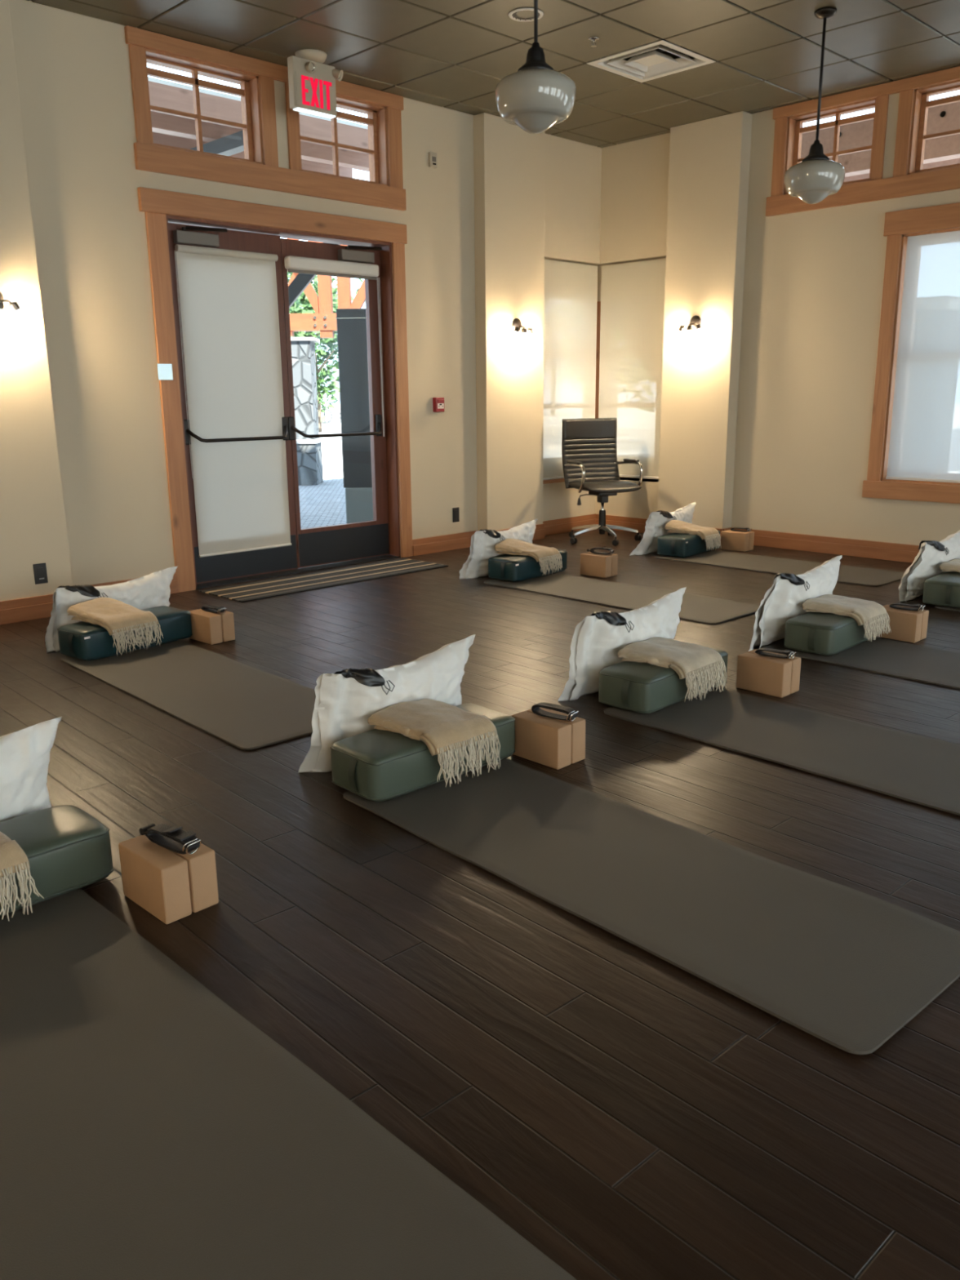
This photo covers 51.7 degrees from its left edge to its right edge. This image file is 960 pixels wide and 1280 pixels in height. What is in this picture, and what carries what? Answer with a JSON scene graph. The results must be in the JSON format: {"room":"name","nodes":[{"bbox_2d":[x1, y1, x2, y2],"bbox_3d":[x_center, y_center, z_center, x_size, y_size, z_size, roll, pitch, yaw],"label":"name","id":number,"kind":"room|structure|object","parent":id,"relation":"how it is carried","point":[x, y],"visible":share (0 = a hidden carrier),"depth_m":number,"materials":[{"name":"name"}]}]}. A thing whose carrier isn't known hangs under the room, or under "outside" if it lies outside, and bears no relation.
{"room":"exercise studio","nodes":[
{"label":"exercise studio","id":0,"kind":"room"},
{"bbox_2d":[0,0,72,601],"bbox_3d":[-2.809,-1.742,5.395,0.820,3.368,0.120,-14,19,-43],"label":"pier","id":1,"kind":"object","parent":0,"point":[33,529],"visible":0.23,"depth_m":5.62,"materials":[{"name":"beige paint"}]},
{"bbox_2d":[0,291,22,319],"bbox_3d":[-2.627,-1.834,5.394,0.240,0.173,0.107,-14,19,-43],"label":"wall sconce","id":2,"kind":"object","parent":1,"relation":"attached to","point":[14,306],"visible":1,"depth_m":5.42,"materials":[{"name":"silver metal"}]},
{"bbox_2d":[32,562,48,584],"bbox_3d":[-2.590,-0.391,5.845,0.074,0.120,0.010,-14,19,-43],"label":"wall outlet","id":3,"kind":"object","parent":1,"relation":"attached to","point":[40,569],"visible":1,"depth_m":5.84,"materials":[{"name":"black plastic"}]},
{"bbox_2d":[8,0,604,586],"bbox_3d":[-2.711,-1.428,5.800,10.900,4.560,0.200,-14,19,-43],"label":"wall","id":4,"kind":"structure","parent":0,"point":[73,70],"depth_m":6.20,"materials":[{"name":"beige paint"}]},
{"bbox_2d":[144,48,263,164],"bbox_3d":[-1.784,-3.338,6.285,0.790,0.533,0.200,-14,19,-43],"label":"window","id":5,"kind":"structure","parent":4,"relation":"in","point":[249,92],"depth_m":6.32,"materials":[{"name":"brown wood"}]},
{"bbox_2d":[168,222,297,583],"bbox_3d":[-1.659,-1.575,6.789,0.890,2.323,0.156,-14,19,-43],"label":"door","id":6,"kind":"structure","parent":4,"relation":"in","point":[228,289],"depth_m":6.79,"materials":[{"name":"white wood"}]},
{"bbox_2d":[124,25,406,210],"bbox_3d":[-1.314,-3.387,6.580,2.108,0.769,0.034,-14,19,-43],"label":"trim","id":7,"kind":"structure","parent":4,"relation":"attached to","point":[268,175],"depth_m":6.47,"materials":[{"name":"brown wood"}]},
{"bbox_2d":[137,186,413,592],"bbox_3d":[-1.367,-1.663,7.080,2.108,2.615,0.234,-14,19,-43],"label":"trim","id":8,"kind":"structure","parent":4,"relation":"attached to","point":[157,205],"depth_m":6.68,"materials":[{"name":"brown wood"}]},
{"bbox_2d":[156,363,173,380],"bbox_3d":[-1.995,-1.698,6.282,0.100,0.100,0.004,-14,19,-43],"label":"metal plate","id":9,"kind":"object","parent":8,"relation":"attached to","point":[164,371],"visible":1,"depth_m":6.28,"materials":[{"name":"silver metal"}]},
{"bbox_2d":[0,513,595,625],"bbox_3d":[-2.578,-0.221,5.972,10.500,0.132,0.146,-14,19,-43],"label":"baseboard","id":10,"kind":"structure","parent":4,"relation":"attached to","point":[14,611],"depth_m":8.06,"materials":[{"name":"brown wood"}]},
{"bbox_2d":[280,238,389,568],"bbox_3d":[-1.038,-1.726,7.382,0.910,2.312,0.156,-14,19,-43],"label":"door","id":11,"kind":"structure","parent":4,"relation":"in","point":[319,545],"depth_m":7.48,"materials":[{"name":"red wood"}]},
{"bbox_2d":[298,95,388,186],"bbox_3d":[-1.020,-3.526,7.013,0.775,0.533,0.200,-14,19,-43],"label":"window","id":12,"kind":"structure","parent":4,"relation":"in","point":[375,121],"depth_m":7.16,"materials":[{"name":"brown wood"}]},
{"bbox_2d":[432,397,444,412],"bbox_3d":[-0.327,-1.881,7.925,0.092,0.112,0.050,-14,19,-43],"label":"alarm pull station","id":13,"kind":"object","parent":4,"relation":"attached to","point":[437,402],"visible":1,"depth_m":7.90,"materials":[{"name":"red plastic"}]},
{"bbox_2d":[544,258,597,402],"bbox_3d":[0.708,-2.455,9.088,1.000,1.905,0.100,-14,19,-43],"label":"window","id":14,"kind":"structure","parent":4,"relation":"in","point":[544,259],"depth_m":9.09,"materials":[{"name":"beige paint"}]},
{"bbox_2d":[542,259,597,479],"bbox_3d":[0.746,-2.420,8.986,0.873,1.881,0.092,-14,19,-43],"label":"roller blind","id":15,"kind":"object","parent":14,"relation":"attached to","point":[571,289],"visible":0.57,"depth_m":8.96,"materials":[{"name":"white fabric"}]},
{"bbox_2d":[0,528,959,1279],"bbox_3d":[0.879,0.747,2.450,10.700,0.120,10.200,-14,19,-43],"label":"floor","id":16,"kind":"structure","parent":0,"point":[626,1113],"depth_m":2.32,"materials":[{"name":"brown wood"}]},
{"bbox_2d":[0,716,62,822],"bbox_3d":[-1.498,0.468,2.616,0.798,0.389,0.210,-14,19,-43],"label":"pillow","id":17,"kind":"object","parent":16,"relation":"on","point":[24,753],"visible":0.63,"depth_m":2.73,"materials":[{"name":"white fabric"}]},
{"bbox_2d":[44,565,177,653],"bbox_3d":[-1.963,-0.176,5.316,0.208,0.348,0.773,10,17,36],"label":"pillow","id":18,"kind":"object","parent":16,"relation":"on","point":[153,589],"visible":0.39,"depth_m":5.24,"materials":[{"name":"white fabric"}]},
{"bbox_2d":[57,584,107,597],"bbox_3d":[-2.055,-0.241,5.105,0.254,0.103,0.089,-9,16,-30],"label":"mask","id":19,"kind":"object","parent":18,"relation":"attached to","point":[87,590],"visible":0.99,"depth_m":5.09,"materials":[{"name":"black fabric"}]},
{"bbox_2d":[118,835,191,924],"bbox_3d":[-0.829,0.607,2.526,0.224,0.150,0.073,13,19,42],"label":"block","id":20,"kind":"object","parent":16,"relation":"on","point":[154,877],"visible":0.96,"depth_m":2.47,"materials":[{"name":"beige wood"}]},
{"bbox_2d":[61,640,315,749],"bbox_3d":[-1.254,0.196,4.481,0.610,0.014,1.830,-13,19,-41],"label":"yoga mat","id":21,"kind":"object","parent":16,"relation":"on","point":[242,705],"visible":0.83,"depth_m":4.35,"materials":[{"name":"grey plastic"}]},
{"bbox_2d":[57,605,192,660],"bbox_3d":[-1.823,-0.048,5.130,0.268,0.162,0.682,10,17,36],"label":"bolster","id":22,"kind":"object","parent":21,"relation":"on","point":[86,641],"visible":0.77,"depth_m":4.93,"materials":[{"name":"teal leather"}]},
{"bbox_2d":[66,597,163,655],"bbox_3d":[-1.846,-0.078,5.032,0.334,0.235,0.333,10,17,36],"label":"throw blanket","id":23,"kind":"object","parent":22,"relation":"on","point":[117,617],"visible":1,"depth_m":4.98,"materials":[{"name":"beige fabric"}]},
{"bbox_2d":[170,843,218,912],"bbox_3d":[-0.775,0.593,2.579,0.224,0.150,0.073,13,19,42],"label":"block","id":24,"kind":"object","parent":16,"relation":"on","point":[202,868],"visible":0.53,"depth_m":2.50,"materials":[{"name":"beige wood"}]},
{"bbox_2d":[139,822,201,854],"bbox_3d":[-0.792,0.500,2.532,0.204,0.054,0.046,9,17,35],"label":"strap","id":25,"kind":"object","parent":24,"relation":"on","point":[174,839],"visible":1,"depth_m":2.51,"materials":[{"name":"black fabric"}]},
{"bbox_2d":[188,609,222,644],"bbox_3d":[-1.468,-0.071,5.284,0.224,0.150,0.073,12,19,41],"label":"block","id":26,"kind":"object","parent":16,"relation":"on","point":[206,627],"visible":0.94,"depth_m":5.22,"materials":[{"name":"beige wood"}]},
{"bbox_2d":[199,608,235,641],"bbox_3d":[-1.416,-0.085,5.339,0.224,0.150,0.073,12,19,41],"label":"block","id":27,"kind":"object","parent":16,"relation":"on","point":[227,618],"visible":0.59,"depth_m":5.26,"materials":[{"name":"beige wood"}]},
{"bbox_2d":[200,604,226,614],"bbox_3d":[-1.419,-0.160,5.284,0.171,0.039,0.046,10,18,37],"label":"strap","id":28,"kind":"object","parent":27,"relation":"on","point":[209,608],"visible":1,"depth_m":5.26,"materials":[{"name":"black fabric"}]},
{"bbox_2d":[0,888,576,1279],"bbox_3d":[-0.696,0.844,1.845,0.610,0.014,1.860,-14,19,-43],"label":"yoga mat","id":29,"kind":"object","parent":16,"relation":"on","point":[150,1130],"visible":0.89,"depth_m":1.70,"materials":[{"name":"plastic"}]},
{"bbox_2d":[0,804,113,915],"bbox_3d":[-1.292,0.594,2.516,0.682,0.164,0.268,-14,19,-43],"label":"bolster","id":30,"kind":"object","parent":29,"relation":"on","point":[67,849],"visible":0.88,"depth_m":2.58,"materials":[{"name":"green leather"}]},
{"bbox_2d":[0,831,44,920],"bbox_3d":[-1.320,0.578,2.438,0.359,0.198,0.320,11,18,38],"label":"throw blanket","id":31,"kind":"object","parent":30,"relation":"on","point":[13,860],"visible":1,"depth_m":2.42,"materials":[{"name":"beige fabric"}]},
{"bbox_2d":[199,558,448,602],"bbox_3d":[-1.058,-0.444,7.066,0.524,0.009,1.800,13,19,43],"label":"door mat","id":32,"kind":"object","parent":16,"relation":"on","point":[251,591],"visible":1,"depth_m":6.96,"materials":[{"name":"fabric"}]},
{"bbox_2d":[298,634,475,772],"bbox_3d":[-0.304,0.223,3.567,0.210,0.384,0.726,12,19,42],"label":"pillow","id":33,"kind":"object","parent":16,"relation":"on","point":[343,706],"visible":0.59,"depth_m":3.42,"materials":[{"name":"white fabric"}]},
{"bbox_2d":[333,666,395,694],"bbox_3d":[-0.415,0.136,3.380,0.243,0.105,0.098,-7,15,-23],"label":"mask","id":34,"kind":"object","parent":33,"relation":"attached to","point":[366,676],"visible":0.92,"depth_m":3.36,"materials":[{"name":"black fabric"}]},
{"bbox_2d":[459,519,537,579],"bbox_3d":[0.159,-0.661,7.168,0.212,0.358,0.754,10,17,37],"label":"pillow","id":35,"kind":"object","parent":16,"relation":"on","point":[482,548],"visible":0.48,"depth_m":7.00,"materials":[{"name":"white fabric"}]},
{"bbox_2d":[511,711,571,769],"bbox_3d":[0.216,0.352,3.509,0.073,0.150,0.224,-14,19,-43],"label":"block","id":36,"kind":"object","parent":16,"relation":"on","point":[547,741],"visible":0.88,"depth_m":3.46,"materials":[{"name":"beige wood"}]},
{"bbox_2d":[526,707,585,763],"bbox_3d":[0.271,0.339,3.562,0.073,0.150,0.224,-14,19,-43],"label":"block","id":37,"kind":"object","parent":16,"relation":"on","point":[578,725],"visible":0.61,"depth_m":3.48,"materials":[{"name":"beige wood"}]},
{"bbox_2d":[531,702,578,721],"bbox_3d":[0.265,0.254,3.508,0.175,0.045,0.046,10,17,36],"label":"strap","id":38,"kind":"object","parent":37,"relation":"on","point":[572,713],"visible":1,"depth_m":3.50,"materials":[{"name":"black fabric"}]},
{"bbox_2d":[580,552,611,577],"bbox_3d":[0.823,-0.533,7.055,0.224,0.150,0.073,12,19,41],"label":"block","id":39,"kind":"object","parent":16,"relation":"on","point":[591,564],"visible":1,"depth_m":7.01,"materials":[{"name":"beige wood"}]},
{"bbox_2d":[561,417,643,546],"bbox_3d":[1.061,-1.377,8.588,0.647,1.046,0.648,-6,15,-22],"label":"office chair","id":40,"kind":"object","parent":16,"relation":"on","point":[590,464],"visible":1,"depth_m":8.71,"materials":[{"name":"black leather"}]},
{"bbox_2d":[557,586,686,701],"bbox_3d":[0.645,0.007,4.388,0.211,0.389,0.799,13,19,43],"label":"pillow","id":41,"kind":"object","parent":16,"relation":"on","point":[596,643],"visible":0.62,"depth_m":4.24,"materials":[{"name":"white fabric"}]},
{"bbox_2d":[590,611,634,632],"bbox_3d":[0.536,-0.081,4.197,0.247,0.105,0.091,-7,15,-25],"label":"mask","id":42,"kind":"object","parent":41,"relation":"attached to","point":[613,618],"visible":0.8,"depth_m":4.18,"materials":[{"name":"black fabric"}]},
{"bbox_2d":[484,573,759,624],"bbox_3d":[0.875,-0.296,6.380,0.610,0.015,1.860,-14,19,-42],"label":"yoga mat","id":43,"kind":"object","parent":16,"relation":"on","point":[695,608],"visible":0.79,"depth_m":6.30,"materials":[{"name":"grey plastic"}]},
{"bbox_2d":[488,548,567,582],"bbox_3d":[0.345,-0.547,7.054,0.268,0.163,0.682,11,18,38],"label":"bolster","id":44,"kind":"object","parent":43,"relation":"on","point":[508,567],"visible":0.68,"depth_m":6.83,"materials":[{"name":"teal leather"}]},
{"bbox_2d":[494,537,562,574],"bbox_3d":[0.346,-0.590,6.993,0.439,0.235,0.254,4,15,17],"label":"throw blanket","id":45,"kind":"object","parent":44,"relation":"on","point":[509,546],"visible":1,"depth_m":6.93,"materials":[{"name":"beige fabric"}]},
{"bbox_2d":[343,758,959,1054],"bbox_3d":[0.367,0.604,2.764,0.610,0.017,1.800,-13,18,-40],"label":"yoga mat","id":46,"kind":"object","parent":16,"relation":"on","point":[846,967],"visible":0.87,"depth_m":2.51,"materials":[{"name":"plastic"}]},
{"bbox_2d":[329,703,515,801],"bbox_3d":[-0.182,0.367,3.391,0.682,0.162,0.268,-13,19,-42],"label":"bolster","id":47,"kind":"object","parent":46,"relation":"on","point":[375,765],"visible":0.69,"depth_m":3.20,"materials":[{"name":"green leather"}]},
{"bbox_2d":[367,698,500,786],"bbox_3d":[-0.152,0.337,3.362,0.318,0.202,0.334,-13,19,-42],"label":"throw blanket","id":48,"kind":"object","parent":47,"relation":"on","point":[443,727],"visible":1,"depth_m":3.30,"materials":[{"name":"beige fabric"}]},
{"bbox_2d":[629,502,695,555],"bbox_3d":[1.524,-0.917,8.142,0.207,0.358,0.838,10,18,37],"label":"pillow","id":49,"kind":"object","parent":16,"relation":"on","point":[655,527],"visible":0.52,"depth_m":7.98,"materials":[{"name":"white fabric"}]},
{"bbox_2d":[720,530,750,551],"bbox_3d":[2.090,-0.811,8.128,0.224,0.150,0.073,12,19,42],"label":"block","id":50,"kind":"object","parent":16,"relation":"on","point":[730,540],"visible":1,"depth_m":8.09,"materials":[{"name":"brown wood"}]},
{"bbox_2d":[736,652,792,697],"bbox_3d":[1.226,0.150,4.286,0.073,0.150,0.224,-14,19,-43],"label":"block","id":51,"kind":"object","parent":16,"relation":"on","point":[767,675],"visible":1,"depth_m":4.25,"materials":[{"name":"beige wood"}]},
{"bbox_2d":[747,648,800,693],"bbox_3d":[1.281,0.136,4.338,0.073,0.150,0.224,-14,19,-43],"label":"block","id":52,"kind":"object","parent":16,"relation":"on","point":[796,664],"visible":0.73,"depth_m":4.26,"materials":[{"name":"beige wood"}]},
{"bbox_2d":[755,647,796,659],"bbox_3d":[1.277,0.060,4.285,0.171,0.039,0.046,10,17,36],"label":"strap","id":53,"kind":"object","parent":52,"relation":"on","point":[788,652],"visible":1,"depth_m":4.27,"materials":[{"name":"black fabric"}]},
{"bbox_2d":[654,550,904,586],"bbox_3d":[2.207,-0.557,7.378,0.610,0.014,1.800,-14,19,-43],"label":"yoga mat","id":54,"kind":"object","parent":16,"relation":"on","point":[846,574],"visible":0.71,"depth_m":7.34,"materials":[{"name":"grey plastic"}]},
{"bbox_2d":[657,530,719,557],"bbox_3d":[1.686,-0.791,7.985,0.268,0.163,0.682,10,18,37],"label":"bolster","id":55,"kind":"object","parent":54,"relation":"on","point":[673,544],"visible":0.68,"depth_m":7.76,"materials":[{"name":"teal leather"}]},
{"bbox_2d":[665,520,721,551],"bbox_3d":[1.712,-0.840,7.953,0.418,0.238,0.261,5,15,20],"label":"throw blanket","id":56,"kind":"object","parent":55,"relation":"on","point":[710,534],"visible":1,"depth_m":7.88,"materials":[{"name":"beige fabric"}]},
{"bbox_2d":[604,687,959,815],"bbox_3d":[1.334,0.392,3.583,0.610,0.016,1.830,-13,19,-41],"label":"yoga mat","id":57,"kind":"object","parent":16,"relation":"on","point":[920,770],"visible":0.93,"depth_m":3.63,"materials":[{"name":"plastic"}]},
{"bbox_2d":[598,647,728,713],"bbox_3d":[0.790,0.149,4.229,0.268,0.162,0.682,12,19,42],"label":"bolster","id":58,"kind":"object","parent":57,"relation":"on","point":[632,686],"visible":0.52,"depth_m":4.01,"materials":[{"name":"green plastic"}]},
{"bbox_2d":[617,636,727,702],"bbox_3d":[0.818,0.118,4.204,0.368,0.204,0.325,9,17,35],"label":"throw blanket","id":59,"kind":"object","parent":58,"relation":"on","point":[688,660],"visible":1,"depth_m":4.13,"materials":[{"name":"fabric"}]},
{"bbox_2d":[748,555,842,651],"bbox_3d":[1.649,-0.206,5.208,0.213,0.389,0.858,13,19,43],"label":"pillow","id":60,"kind":"object","parent":16,"relation":"on","point":[784,601],"visible":0.77,"depth_m":5.07,"materials":[{"name":"white fabric"}]},
{"bbox_2d":[771,573,809,591],"bbox_3d":[1.566,-0.299,5.037,0.243,0.105,0.088,-6,15,-22],"label":"mask","id":61,"kind":"object","parent":60,"relation":"attached to","point":[793,579],"visible":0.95,"depth_m":5.01,"materials":[{"name":"black fabric"}]},
{"bbox_2d":[791,637,959,688],"bbox_3d":[2.352,0.169,4.445,0.610,0.014,1.830,-13,19,-41],"label":"yoga mat","id":62,"kind":"object","parent":16,"relation":"on","point":[937,666],"visible":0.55,"depth_m":4.73,"materials":[{"name":"plastic"}]},
{"bbox_2d":[783,611,880,655],"bbox_3d":[1.818,-0.071,5.073,0.268,0.163,0.682,12,19,42],"label":"bolster","id":63,"kind":"object","parent":62,"relation":"on","point":[811,632],"visible":0.6,"depth_m":4.86,"materials":[{"name":"green leather"}]},
{"bbox_2d":[802,594,891,641],"bbox_3d":[1.875,-0.115,5.071,0.333,0.188,0.342,12,19,42],"label":"throw blanket","id":64,"kind":"object","parent":63,"relation":"on","point":[864,611],"visible":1,"depth_m":5.00,"materials":[{"name":"fabric"}]},
{"bbox_2d":[876,607,922,643],"bbox_3d":[2.179,-0.081,5.176,0.073,0.150,0.224,-14,19,-43],"label":"block","id":65,"kind":"object","parent":16,"relation":"on","point":[904,625],"visible":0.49,"depth_m":5.12,"materials":[{"name":"beige wood"}]},
{"bbox_2d":[882,604,928,639],"bbox_3d":[2.233,-0.094,5.229,0.073,0.150,0.224,-14,19,-43],"label":"block","id":66,"kind":"object","parent":16,"relation":"on","point":[925,612],"visible":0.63,"depth_m":5.15,"materials":[{"name":"beige wood"}]},
{"bbox_2d":[888,602,925,611],"bbox_3d":[2.229,-0.170,5.176,0.171,0.039,0.046,10,17,36],"label":"strap","id":67,"kind":"object","parent":66,"relation":"on","point":[918,606],"visible":1,"depth_m":5.17,"materials":[{"name":"black fabric"}]},
{"bbox_2d":[898,530,959,603],"bbox_3d":[2.858,-0.482,6.291,0.212,0.379,0.939,13,19,43],"label":"pillow","id":68,"kind":"object","parent":16,"relation":"on","point":[925,566],"visible":0.66,"depth_m":6.15,"materials":[{"name":"white fabric"}]},
{"bbox_2d":[918,540,948,555],"bbox_3d":[2.794,-0.573,6.133,0.257,0.104,0.086,-7,15,-25],"label":"mask","id":69,"kind":"object","parent":68,"relation":"attached to","point":[936,544],"visible":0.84,"depth_m":6.10,"materials":[{"name":"black fabric"}]},
{"bbox_2d":[934,604,959,611],"bbox_3d":[3.558,-0.101,5.486,0.610,0.014,1.830,-14,19,-43],"label":"yoga mat","id":70,"kind":"object","parent":16,"relation":"on","point":[936,606],"visible":0.43,"depth_m":5.86,"materials":[{"name":"plastic"}]},
{"bbox_2d":[922,571,959,608],"bbox_3d":[2.957,-0.331,6.078,0.268,0.162,0.682,12,19,42],"label":"bolster","id":71,"kind":"object","parent":70,"relation":"on","point":[943,589],"visible":0.9,"depth_m":5.87,"materials":[{"name":"green leather"}]},
{"bbox_2d":[939,558,959,572],"bbox_3d":[3.071,-0.388,6.137,0.354,0.191,0.356,11,18,38],"label":"throw blanket","id":72,"kind":"object","parent":71,"relation":"on","point":[953,565],"visible":1,"depth_m":6.08,"materials":[{"name":"fabric"}]},
{"bbox_2d":[26,0,959,147],"bbox_3d":[0.846,-2.720,1.736,10.900,0.220,10.400,-14,19,-43],"label":"ceiling","id":73,"kind":"structure","parent":0,"point":[454,55],"depth_m":6.12,"materials":[{"name":"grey tile"}]},
{"bbox_2d":[287,48,342,119],"bbox_3d":[-1.054,-3.555,6.351,0.376,0.343,0.200,-14,19,-43],"label":"exit sign","id":74,"kind":"object","parent":73,"relation":"hanging from","point":[311,82],"visible":1,"depth_m":6.29,"materials":[{"name":"beige plastic"}]},
{"bbox_2d":[508,7,543,22],"bbox_3d":[0.263,-3.573,5.660,0.200,0.020,0.200,-14,19,-43],"label":"recessed light","id":75,"kind":"object","parent":73,"relation":"in","point":[540,15],"visible":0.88,"depth_m":5.66,"materials":[{"name":"white plastic"}]},
{"bbox_2d":[494,0,576,133],"bbox_3d":[0.233,-2.666,4.123,0.344,1.023,0.344,-14,19,-43],"label":"pendant lamp","id":76,"kind":"object","parent":73,"relation":"hanging from","point":[536,97],"visible":1,"depth_m":4.12,"materials":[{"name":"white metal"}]},
{"bbox_2d":[586,38,715,82],"bbox_3d":[1.125,-3.887,6.495,0.600,0.201,0.600,-14,19,-43],"label":"ceiling vent","id":77,"kind":"object","parent":73,"relation":"in","point":[649,64],"visible":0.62,"depth_m":6.55,"materials":[{"name":"white plastic"}]},
{"bbox_2d":[784,7,845,204],"bbox_3d":[1.978,-3.096,5.787,0.344,1.023,0.344,-14,19,-43],"label":"pendant lamp","id":78,"kind":"object","parent":73,"relation":"hanging from","point":[817,177],"visible":1,"depth_m":5.76,"materials":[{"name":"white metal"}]},
{"bbox_2d":[473,112,545,530],"bbox_3d":[0.256,-2.498,8.318,0.705,3.368,0.120,-14,19,-43],"label":"wall pier","id":79,"kind":"object","parent":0,"point":[508,160],"visible":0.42,"depth_m":8.20,"materials":[{"name":"beige paint"}]},
{"bbox_2d":[511,318,533,339],"bbox_3d":[0.344,-2.581,8.223,0.240,0.173,0.107,-14,19,-43],"label":"wall sconce","id":80,"kind":"object","parent":79,"relation":"attached to","point":[517,326],"visible":1,"depth_m":8.21,"materials":[{"name":"silver metal"}]},
{"bbox_2d":[657,111,752,528],"bbox_3d":[1.862,-2.521,8.347,0.140,3.368,0.675,-14,19,-43],"label":"wall pier","id":81,"kind":"object","parent":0,"point":[708,171],"visible":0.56,"depth_m":8.22,"materials":[{"name":"beige paint"}]},
{"bbox_2d":[677,315,702,336],"bbox_3d":[1.760,-2.612,8.248,0.107,0.173,0.240,-14,19,-43],"label":"wall sconce","id":82,"kind":"object","parent":81,"relation":"attached to","point":[695,321],"visible":1,"depth_m":8.24,"materials":[{"name":"silver metal"}]},
{"bbox_2d":[595,79,959,545],"bbox_3d":[4.744,-1.995,5.710,0.200,3.560,10.200,-14,19,-43],"label":"wall","id":83,"kind":"structure","parent":0,"point":[813,280],"depth_m":7.83,"materials":[{"name":"beige paint"}]},
{"bbox_2d":[595,257,666,417],"bbox_3d":[1.465,-2.466,9.101,0.100,1.905,0.940,-14,19,-43],"label":"window","id":84,"kind":"structure","parent":83,"relation":"in","point":[599,267],"depth_m":9.29,"materials":[{"name":"beige paint"}]},
{"bbox_2d":[598,258,666,479],"bbox_3d":[1.425,-2.430,8.999,0.092,1.881,0.813,-14,19,-43],"label":"roller blind","id":85,"kind":"object","parent":84,"relation":"attached to","point":[633,294],"visible":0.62,"depth_m":8.98,"materials":[{"name":"beige fabric"}]},
{"bbox_2d":[595,514,919,563],"bbox_3d":[4.568,-0.315,6.060,0.166,0.132,9.980,-14,19,-43],"label":"baseboard","id":86,"kind":"structure","parent":83,"relation":"attached to","point":[811,543],"depth_m":7.95,"materials":[{"name":"brown wood"}]},
{"bbox_2d":[783,97,876,194],"bbox_3d":[2.668,-3.678,7.453,0.200,0.553,0.695,-14,19,-43],"label":"window","id":87,"kind":"structure","parent":83,"relation":"in","point":[795,129],"depth_m":7.44,"materials":[{"name":"brown wood"}]},
{"bbox_2d":[765,66,959,216],"bbox_3d":[2.923,-3.546,7.046,0.034,0.767,1.920,-14,19,-43],"label":"trim","id":88,"kind":"structure","parent":83,"relation":"attached to","point":[901,184],"depth_m":7.10,"materials":[{"name":"brown wood"}]},
{"bbox_2d":[862,202,959,503],"bbox_3d":[3.585,-1.942,6.767,0.034,2.042,1.835,-14,19,-43],"label":"trim","id":89,"kind":"structure","parent":83,"relation":"attached to","point":[945,216],"depth_m":7.27,"materials":[{"name":"brown wood"}]},
{"bbox_2d":[880,227,959,485],"bbox_3d":[3.666,-1.948,6.853,0.200,1.754,1.582,-14,19,-43],"label":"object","id":90,"kind":"structure","parent":83,"relation":"in","point":[922,439],"depth_m":7.18,"materials":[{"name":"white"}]},
{"bbox_2d":[906,80,959,174],"bbox_3d":[3.339,-3.520,6.790,0.200,0.553,0.692,-14,19,-43],"label":"window","id":91,"kind":"structure","parent":83,"relation":"in","point":[922,103],"depth_m":6.95,"materials":[{"name":"brown wood"}]},
{"label":"outside","id":92,"kind":"structure","parent":0,"visible":0},
{"bbox_2d":[800,101,959,182],"bbox_3d":[4.590,-4.304,8.899,3.275,0.470,6.400,-14,19,-43],"label":"porch canopy","id":93,"kind":"object","parent":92,"point":[942,151],"visible":0.16,"depth_m":8.11,"materials":[{"name":"brown wood"}]},
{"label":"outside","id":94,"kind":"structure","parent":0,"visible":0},
{"bbox_2d":[147,76,368,177],"bbox_3d":[-3.980,-4.462,8.555,6.900,0.330,2.800,-14,19,-43],"label":"porch roof","id":95,"kind":"structure","parent":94,"point":[169,130],"depth_m":8.95,"materials":[{"name":"brown wood"}]},
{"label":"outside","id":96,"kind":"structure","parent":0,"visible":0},
{"bbox_2d":[319,404,342,479],"bbox_3d":[-12.646,-12.775,57.815,130.000,0.190,150.000,-14,19,-43],"label":"ground concrete","id":97,"kind":"structure","parent":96,"point":[331,446],"depth_m":25.40,"materials":[{"name":"white concrete"}]},
{"bbox_2d":[287,271,363,431],"bbox_3d":[-5.607,-10.611,35.381,6.104,6.289,5.438,-14,19,-43],"label":"tree","id":98,"kind":"object","parent":97,"relation":"on","point":[302,301],"visible":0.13,"depth_m":35.54,"materials":[{"name":"green plant"}]},
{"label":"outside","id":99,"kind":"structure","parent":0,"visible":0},
{"bbox_2d":[298,477,346,528],"bbox_3d":[16.400,-5.957,29.114,130.000,0.200,6.800,-14,19,-43],"label":"paving","id":100,"kind":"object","parent":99,"point":[323,504],"depth_m":12.11,"materials":[{"name":"brick"}]},
{"bbox_2d":[290,337,323,484],"bbox_3d":[-2.688,-3.380,14.713,0.640,2.100,0.660,-1,14,0],"label":"stone pillar","id":101,"kind":"structure","parent":100,"relation":"on","point":[309,459],"depth_m":14.50,"materials":[{"name":"grey stone"}]},
{"bbox_2d":[286,238,365,337],"bbox_3d":[-1.882,-5.389,14.539,2.900,1.828,0.270,-1,14,0],"label":"truss","id":102,"kind":"object","parent":101,"relation":"on","point":[324,321],"visible":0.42,"depth_m":14.58,"materials":[{"name":"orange wood"}]},
{"bbox_2d":[335,308,373,523],"bbox_3d":[-1.119,-2.132,9.658,0.475,2.080,0.100,-1,14,0],"label":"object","id":103,"kind":"object","parent":100,"relation":"on","point":[351,323],"visible":0.48,"depth_m":9.61,"materials":[{"name":"grey"}]},
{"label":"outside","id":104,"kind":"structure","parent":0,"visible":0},
{"bbox_2d":[288,242,340,308],"bbox_3d":[-2.049,-3.942,11.095,1.308,1.431,0.100,-1,14,0],"label":"bracket","id":105,"kind":"object","parent":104,"point":[301,281],"visible":0.29,"depth_m":11.05,"materials":[{"name":"grey metal"}]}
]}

